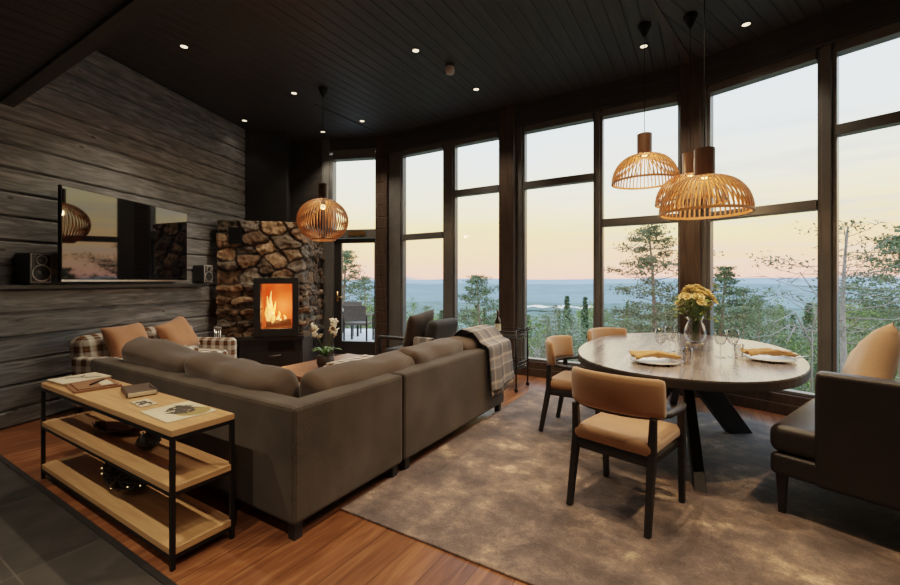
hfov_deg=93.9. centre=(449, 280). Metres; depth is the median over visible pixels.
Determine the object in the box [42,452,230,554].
shelf
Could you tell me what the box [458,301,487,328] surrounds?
sapling
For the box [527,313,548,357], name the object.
sapling
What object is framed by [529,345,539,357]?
dead branch
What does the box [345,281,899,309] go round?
sea
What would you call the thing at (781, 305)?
spruce tree
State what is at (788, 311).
pine tree
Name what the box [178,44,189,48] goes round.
recessed light
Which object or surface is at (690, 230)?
trim
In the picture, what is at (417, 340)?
plaid throw
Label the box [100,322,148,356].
throw pillow
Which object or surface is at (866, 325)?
sapling
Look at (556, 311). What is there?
pine tree
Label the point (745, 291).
pine tree
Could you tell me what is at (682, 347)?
tumbler
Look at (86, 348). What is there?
plaid armchair
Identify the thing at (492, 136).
window
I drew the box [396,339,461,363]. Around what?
cushion
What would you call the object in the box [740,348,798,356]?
linen napkin
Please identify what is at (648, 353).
linen napkin
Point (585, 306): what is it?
spruce tree
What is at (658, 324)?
pine tree
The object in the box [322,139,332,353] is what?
door frame
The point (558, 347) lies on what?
dining chair
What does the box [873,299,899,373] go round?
pine tree
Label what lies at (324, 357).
potted orchid
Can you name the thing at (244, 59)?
ceiling
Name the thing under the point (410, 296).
sapling
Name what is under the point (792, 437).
seat cushion
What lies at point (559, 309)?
spruce tree
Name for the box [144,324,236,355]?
plaid armchair
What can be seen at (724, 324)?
sapling
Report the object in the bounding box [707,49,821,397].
window
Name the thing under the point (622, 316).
pine tree
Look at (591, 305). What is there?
sapling
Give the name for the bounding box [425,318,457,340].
cushion
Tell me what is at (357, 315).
patio chair
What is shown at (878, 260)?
pine tree
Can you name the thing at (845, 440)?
bench sofa
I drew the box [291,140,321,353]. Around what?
wall
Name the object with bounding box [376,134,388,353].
door frame
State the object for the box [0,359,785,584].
floor
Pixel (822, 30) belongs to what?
wall
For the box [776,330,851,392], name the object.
sapling
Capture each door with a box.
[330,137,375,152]
[330,148,376,355]
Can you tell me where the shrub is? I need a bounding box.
[793,384,814,391]
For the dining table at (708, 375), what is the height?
0.738 m
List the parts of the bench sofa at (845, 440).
leg, seat rail, arm panel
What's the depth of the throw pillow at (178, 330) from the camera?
5.09 m
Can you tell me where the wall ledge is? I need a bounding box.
[0,283,206,289]
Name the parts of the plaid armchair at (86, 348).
leg, backrest, arm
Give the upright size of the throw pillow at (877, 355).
0.748 m
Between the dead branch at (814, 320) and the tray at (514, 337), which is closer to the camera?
the tray at (514, 337)
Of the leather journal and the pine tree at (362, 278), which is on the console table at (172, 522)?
the leather journal
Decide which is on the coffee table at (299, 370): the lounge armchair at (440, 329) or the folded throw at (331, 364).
the folded throw at (331, 364)
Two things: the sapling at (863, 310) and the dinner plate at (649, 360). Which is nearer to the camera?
the dinner plate at (649, 360)
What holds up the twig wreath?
on the console table at (172, 522)
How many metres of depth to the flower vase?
3.65 m
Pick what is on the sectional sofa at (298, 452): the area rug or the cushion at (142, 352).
the cushion at (142, 352)
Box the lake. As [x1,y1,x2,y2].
[527,305,592,308]
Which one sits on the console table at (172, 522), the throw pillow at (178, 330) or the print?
the print
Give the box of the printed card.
[131,399,156,407]
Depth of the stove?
6.39 m
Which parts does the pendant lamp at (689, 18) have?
cord, lamp shade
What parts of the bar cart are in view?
gallery rail, post, gallery rail, push handle, post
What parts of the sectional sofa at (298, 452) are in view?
panel, leg, leg, leg, panel, leg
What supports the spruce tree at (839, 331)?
on the ground
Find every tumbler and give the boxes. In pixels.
[681,347,692,362]
[734,344,744,357]
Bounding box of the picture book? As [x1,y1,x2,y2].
[48,372,110,386]
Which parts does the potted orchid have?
stem, pot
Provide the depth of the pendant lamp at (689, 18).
4.00 m
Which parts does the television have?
trim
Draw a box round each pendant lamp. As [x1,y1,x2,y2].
[296,86,348,241]
[611,21,679,189]
[655,11,726,208]
[658,0,755,219]
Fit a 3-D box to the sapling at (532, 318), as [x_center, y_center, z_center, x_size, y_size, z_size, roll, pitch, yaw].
[14.056,8.346,60.726,5.289,7.674,5.087,0,0,-30]
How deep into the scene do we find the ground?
83.30 m
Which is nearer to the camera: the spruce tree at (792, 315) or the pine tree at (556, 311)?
the spruce tree at (792, 315)
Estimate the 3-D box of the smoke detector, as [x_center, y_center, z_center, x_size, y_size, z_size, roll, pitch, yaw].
[0.000,-2.493,4.950,0.116,0.115,0.116,0,0,32]
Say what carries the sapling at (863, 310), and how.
on the ground
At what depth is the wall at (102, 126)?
4.62 m
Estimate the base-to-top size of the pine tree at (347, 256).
7.177 m
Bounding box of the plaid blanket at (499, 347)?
[453,325,513,397]
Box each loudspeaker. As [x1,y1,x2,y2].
[14,252,51,284]
[193,265,212,282]
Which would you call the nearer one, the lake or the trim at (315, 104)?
the trim at (315, 104)
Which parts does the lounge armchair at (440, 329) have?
leg, armrest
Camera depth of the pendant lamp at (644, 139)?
4.13 m
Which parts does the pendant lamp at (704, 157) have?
cord, lamp shade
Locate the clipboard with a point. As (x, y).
(105, 383)
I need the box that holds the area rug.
[340,389,899,584]
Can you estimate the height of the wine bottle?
0.317 m
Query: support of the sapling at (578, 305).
on the ground
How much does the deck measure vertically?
0.120 m
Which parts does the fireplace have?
drawer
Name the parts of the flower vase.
glass, flower stem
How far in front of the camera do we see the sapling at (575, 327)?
22.02 m
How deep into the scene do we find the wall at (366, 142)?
7.50 m
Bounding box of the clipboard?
[65,378,121,393]
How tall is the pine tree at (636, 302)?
10.059 m
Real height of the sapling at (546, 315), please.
5.075 m
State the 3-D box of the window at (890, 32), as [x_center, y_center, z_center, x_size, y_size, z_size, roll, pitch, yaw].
[3.946,-0.545,3.612,0.135,3.380,0.981,0,0,-38]
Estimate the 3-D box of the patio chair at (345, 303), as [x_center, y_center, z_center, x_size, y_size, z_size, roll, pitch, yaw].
[-2.751,0.999,11.335,0.600,0.860,0.608,0,0,12]
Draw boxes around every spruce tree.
[438,310,442,319]
[527,314,534,356]
[554,309,561,334]
[560,295,575,360]
[578,296,589,347]
[775,303,787,348]
[785,314,797,388]
[792,302,816,391]
[839,331,849,372]
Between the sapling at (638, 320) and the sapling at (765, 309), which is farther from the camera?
the sapling at (638, 320)
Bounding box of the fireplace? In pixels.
[216,124,324,367]
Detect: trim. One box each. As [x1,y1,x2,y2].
[0,0,166,107]
[0,454,177,584]
[314,104,382,134]
[644,0,692,63]
[680,61,700,397]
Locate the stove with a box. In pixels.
[254,278,299,336]
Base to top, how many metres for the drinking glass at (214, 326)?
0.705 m
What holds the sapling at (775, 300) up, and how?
on the ground
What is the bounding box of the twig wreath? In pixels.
[101,463,146,491]
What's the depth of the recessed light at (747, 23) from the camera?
4.17 m
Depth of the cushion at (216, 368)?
2.65 m
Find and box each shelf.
[42,411,230,491]
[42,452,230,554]
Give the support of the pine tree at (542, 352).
on the ground
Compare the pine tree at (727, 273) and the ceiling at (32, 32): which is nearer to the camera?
the ceiling at (32, 32)
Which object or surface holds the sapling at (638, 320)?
on the ground
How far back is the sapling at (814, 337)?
23.69 m
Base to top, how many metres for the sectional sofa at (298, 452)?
0.866 m
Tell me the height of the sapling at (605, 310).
7.149 m
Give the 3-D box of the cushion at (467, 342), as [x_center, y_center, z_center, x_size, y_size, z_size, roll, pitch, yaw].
[0.155,0.739,4.215,0.315,0.409,0.573,0,0,32]
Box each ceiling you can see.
[0,0,126,98]
[96,0,850,141]
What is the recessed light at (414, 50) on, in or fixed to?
in the ceiling at (244, 59)
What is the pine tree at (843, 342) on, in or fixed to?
on the ground
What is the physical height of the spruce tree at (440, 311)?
5.038 m
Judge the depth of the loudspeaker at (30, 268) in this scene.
3.87 m
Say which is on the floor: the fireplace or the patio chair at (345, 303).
the fireplace
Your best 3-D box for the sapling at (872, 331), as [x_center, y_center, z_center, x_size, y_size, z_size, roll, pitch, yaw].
[15.384,3.520,15.572,2.067,3.783,2.822,0,0,29]
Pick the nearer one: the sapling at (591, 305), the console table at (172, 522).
the console table at (172, 522)
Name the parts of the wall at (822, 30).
skirting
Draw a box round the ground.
[532,343,796,389]
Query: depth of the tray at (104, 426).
2.69 m
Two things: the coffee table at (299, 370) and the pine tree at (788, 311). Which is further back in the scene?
the pine tree at (788, 311)
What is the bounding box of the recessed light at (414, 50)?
[411,48,419,52]
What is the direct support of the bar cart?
on the floor
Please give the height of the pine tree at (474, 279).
5.271 m
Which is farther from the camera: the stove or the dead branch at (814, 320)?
the dead branch at (814, 320)
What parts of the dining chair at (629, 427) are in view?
leg, leg, backrest, seat, seat frame, arm rail, leg, leg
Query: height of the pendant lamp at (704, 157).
2.050 m
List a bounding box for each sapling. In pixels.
[359,295,373,328]
[406,296,417,323]
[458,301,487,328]
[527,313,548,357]
[528,333,545,358]
[530,301,586,361]
[530,316,542,355]
[531,318,556,356]
[553,314,606,361]
[555,313,610,361]
[573,302,592,354]
[573,305,591,330]
[604,299,645,332]
[604,310,618,327]
[714,293,792,345]
[715,324,741,337]
[733,297,795,344]
[737,316,816,390]
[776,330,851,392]
[780,316,862,382]
[812,299,856,350]
[839,302,876,352]
[839,331,897,376]
[846,296,894,344]
[846,325,895,377]
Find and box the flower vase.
[672,282,719,350]
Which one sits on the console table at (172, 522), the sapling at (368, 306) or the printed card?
the printed card
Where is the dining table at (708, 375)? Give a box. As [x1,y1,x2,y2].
[578,333,809,492]
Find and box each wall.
[0,51,244,429]
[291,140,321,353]
[387,65,679,394]
[696,0,899,415]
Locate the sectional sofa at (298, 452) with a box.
[91,333,503,540]
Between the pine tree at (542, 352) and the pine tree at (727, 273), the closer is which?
the pine tree at (727, 273)
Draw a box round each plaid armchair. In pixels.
[69,333,193,413]
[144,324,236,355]
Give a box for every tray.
[92,421,142,432]
[501,333,526,339]
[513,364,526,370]
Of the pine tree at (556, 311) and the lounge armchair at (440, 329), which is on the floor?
the lounge armchair at (440, 329)
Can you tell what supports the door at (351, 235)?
attached to the wall at (366, 142)
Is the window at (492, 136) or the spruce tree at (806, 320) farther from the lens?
the spruce tree at (806, 320)
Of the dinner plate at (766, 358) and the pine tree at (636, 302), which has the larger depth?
the pine tree at (636, 302)
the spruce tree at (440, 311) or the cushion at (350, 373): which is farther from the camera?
the spruce tree at (440, 311)
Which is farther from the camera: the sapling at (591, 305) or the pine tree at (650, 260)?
the sapling at (591, 305)
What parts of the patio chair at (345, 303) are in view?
backrest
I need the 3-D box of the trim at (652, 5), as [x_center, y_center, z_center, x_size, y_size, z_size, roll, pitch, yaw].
[1.287,-2.545,3.228,0.070,0.020,4.527,0,0,42]
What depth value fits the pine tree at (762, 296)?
27.76 m
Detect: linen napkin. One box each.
[629,350,681,359]
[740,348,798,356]
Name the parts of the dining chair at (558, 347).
leg, backrest, seat, seat frame, leg, arm rail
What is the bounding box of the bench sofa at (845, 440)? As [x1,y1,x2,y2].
[770,371,899,513]
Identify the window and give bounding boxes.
[401,142,443,344]
[453,131,498,331]
[523,112,595,365]
[600,94,679,332]
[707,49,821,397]
[832,21,899,372]
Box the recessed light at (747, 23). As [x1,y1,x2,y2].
[740,21,752,27]
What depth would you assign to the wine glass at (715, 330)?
3.29 m
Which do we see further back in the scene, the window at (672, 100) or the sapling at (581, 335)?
the sapling at (581, 335)
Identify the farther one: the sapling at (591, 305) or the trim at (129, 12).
the sapling at (591, 305)
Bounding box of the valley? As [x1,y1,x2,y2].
[346,301,894,343]
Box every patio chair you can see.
[343,301,361,335]
[343,306,373,340]
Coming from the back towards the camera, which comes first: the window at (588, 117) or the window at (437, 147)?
the window at (437, 147)
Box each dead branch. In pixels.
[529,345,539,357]
[753,272,816,391]
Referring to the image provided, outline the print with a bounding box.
[140,401,216,423]
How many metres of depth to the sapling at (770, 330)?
21.08 m
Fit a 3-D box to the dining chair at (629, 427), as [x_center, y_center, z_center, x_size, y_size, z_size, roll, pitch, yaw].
[1.056,0.930,2.531,0.544,0.820,0.582,0,0,-44]
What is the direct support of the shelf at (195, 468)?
attached to the console table at (172, 522)
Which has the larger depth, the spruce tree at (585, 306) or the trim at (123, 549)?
the spruce tree at (585, 306)
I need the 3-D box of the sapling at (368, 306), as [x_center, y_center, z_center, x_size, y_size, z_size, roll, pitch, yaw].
[-4.316,3.414,24.151,2.543,5.487,3.470,0,0,-18]
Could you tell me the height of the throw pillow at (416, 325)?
0.551 m
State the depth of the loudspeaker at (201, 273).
5.92 m
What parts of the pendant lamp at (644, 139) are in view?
cord, lamp shade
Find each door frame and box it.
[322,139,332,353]
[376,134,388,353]
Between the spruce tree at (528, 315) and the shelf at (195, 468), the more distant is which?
the spruce tree at (528, 315)
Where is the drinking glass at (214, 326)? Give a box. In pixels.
[214,326,220,337]
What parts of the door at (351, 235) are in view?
brass plate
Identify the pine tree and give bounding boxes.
[343,249,372,328]
[347,275,373,328]
[458,274,498,328]
[530,315,556,357]
[547,305,561,331]
[604,224,724,332]
[605,308,628,327]
[611,314,634,330]
[625,302,648,332]
[644,302,674,330]
[658,312,676,330]
[663,299,677,332]
[714,265,758,336]
[716,286,787,343]
[732,294,799,346]
[746,218,899,372]
[774,309,801,339]
[807,233,899,380]
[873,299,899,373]
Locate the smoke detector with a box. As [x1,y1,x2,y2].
[445,62,454,74]
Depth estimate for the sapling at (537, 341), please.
22.85 m
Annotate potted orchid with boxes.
[311,318,341,367]
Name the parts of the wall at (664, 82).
skirting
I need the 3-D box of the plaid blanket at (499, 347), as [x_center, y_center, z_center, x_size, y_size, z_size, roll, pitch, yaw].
[0.334,0.792,4.299,0.503,0.643,0.569,0,0,32]
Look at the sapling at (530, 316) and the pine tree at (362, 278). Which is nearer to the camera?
the pine tree at (362, 278)
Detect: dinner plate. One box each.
[630,357,680,364]
[742,354,797,362]
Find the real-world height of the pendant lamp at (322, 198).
2.015 m
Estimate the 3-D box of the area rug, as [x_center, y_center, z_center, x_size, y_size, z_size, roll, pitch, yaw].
[1.673,1.344,2.946,3.467,0.012,3.228,0,0,32]
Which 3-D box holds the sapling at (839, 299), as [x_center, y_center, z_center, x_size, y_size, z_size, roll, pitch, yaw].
[29.656,4.938,31.776,4.595,8.837,3.367,0,0,-4]
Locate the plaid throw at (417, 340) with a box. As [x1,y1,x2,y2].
[413,337,433,344]
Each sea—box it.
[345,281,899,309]
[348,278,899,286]
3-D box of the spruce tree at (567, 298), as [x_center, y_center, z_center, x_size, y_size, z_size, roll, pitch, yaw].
[8.334,3.937,29.970,1.919,6.159,1.899,0,0,32]
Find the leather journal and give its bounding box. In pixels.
[121,382,157,398]
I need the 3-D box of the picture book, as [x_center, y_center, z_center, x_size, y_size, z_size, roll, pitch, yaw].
[-2.583,0.683,2.933,0.260,0.022,0.270,0,0,29]
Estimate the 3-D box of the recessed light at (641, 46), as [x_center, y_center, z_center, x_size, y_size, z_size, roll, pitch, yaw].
[2.103,-2.547,4.558,0.104,0.006,0.104,0,0,32]
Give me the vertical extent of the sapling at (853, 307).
7.444 m
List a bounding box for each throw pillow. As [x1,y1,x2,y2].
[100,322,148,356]
[154,315,199,345]
[403,309,433,346]
[842,321,899,379]
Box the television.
[58,185,186,281]
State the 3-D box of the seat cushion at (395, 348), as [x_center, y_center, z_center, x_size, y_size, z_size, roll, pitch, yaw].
[-0.463,0.990,5.750,0.660,0.183,0.600,0,0,32]
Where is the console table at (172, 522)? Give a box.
[41,379,234,571]
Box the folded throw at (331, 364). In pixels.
[322,355,370,369]
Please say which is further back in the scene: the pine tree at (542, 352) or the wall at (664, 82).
the pine tree at (542, 352)
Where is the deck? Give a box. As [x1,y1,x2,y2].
[345,329,373,340]
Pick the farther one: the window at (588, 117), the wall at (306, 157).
the wall at (306, 157)
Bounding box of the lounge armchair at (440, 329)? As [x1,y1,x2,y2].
[378,318,457,353]
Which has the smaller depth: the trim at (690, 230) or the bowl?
the bowl
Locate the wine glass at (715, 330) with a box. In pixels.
[714,330,726,357]
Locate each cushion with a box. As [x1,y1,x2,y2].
[122,338,205,372]
[185,352,298,397]
[198,348,227,353]
[299,351,415,397]
[385,345,402,352]
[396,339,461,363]
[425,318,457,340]
[449,333,483,350]
[770,398,814,460]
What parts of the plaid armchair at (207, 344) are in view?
backrest, arm, arm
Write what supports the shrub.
on the ground
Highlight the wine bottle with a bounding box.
[495,311,500,332]
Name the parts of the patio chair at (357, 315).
leg, backrest, seat, leg, leg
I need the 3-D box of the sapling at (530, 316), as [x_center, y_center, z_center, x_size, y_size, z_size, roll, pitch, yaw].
[15.426,9.759,76.051,4.320,8.019,3.165,0,0,7]
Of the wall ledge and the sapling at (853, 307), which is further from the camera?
the sapling at (853, 307)
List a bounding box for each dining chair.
[539,335,600,431]
[566,366,686,538]
[587,327,626,341]
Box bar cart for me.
[485,324,535,392]
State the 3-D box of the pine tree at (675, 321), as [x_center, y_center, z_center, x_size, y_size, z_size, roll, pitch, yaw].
[14.834,4.686,27.863,2.974,5.214,2.646,0,0,-17]
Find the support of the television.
attached to the wall at (102, 126)
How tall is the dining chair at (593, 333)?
0.820 m
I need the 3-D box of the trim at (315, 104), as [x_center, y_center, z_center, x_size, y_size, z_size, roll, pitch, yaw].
[-1.565,-2.547,6.707,0.040,0.012,1.500,0,0,32]
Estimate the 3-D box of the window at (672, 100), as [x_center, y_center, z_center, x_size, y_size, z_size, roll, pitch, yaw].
[2.384,-0.545,5.298,0.935,3.380,0.135,0,0,32]
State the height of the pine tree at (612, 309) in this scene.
6.365 m
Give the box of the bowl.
[135,432,161,447]
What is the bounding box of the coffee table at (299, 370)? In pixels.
[278,353,359,389]
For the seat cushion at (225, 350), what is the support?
on the plaid armchair at (207, 344)
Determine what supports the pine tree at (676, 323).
on the ground
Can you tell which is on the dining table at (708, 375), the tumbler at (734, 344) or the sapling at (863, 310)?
the tumbler at (734, 344)
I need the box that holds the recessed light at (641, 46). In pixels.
[639,43,648,48]

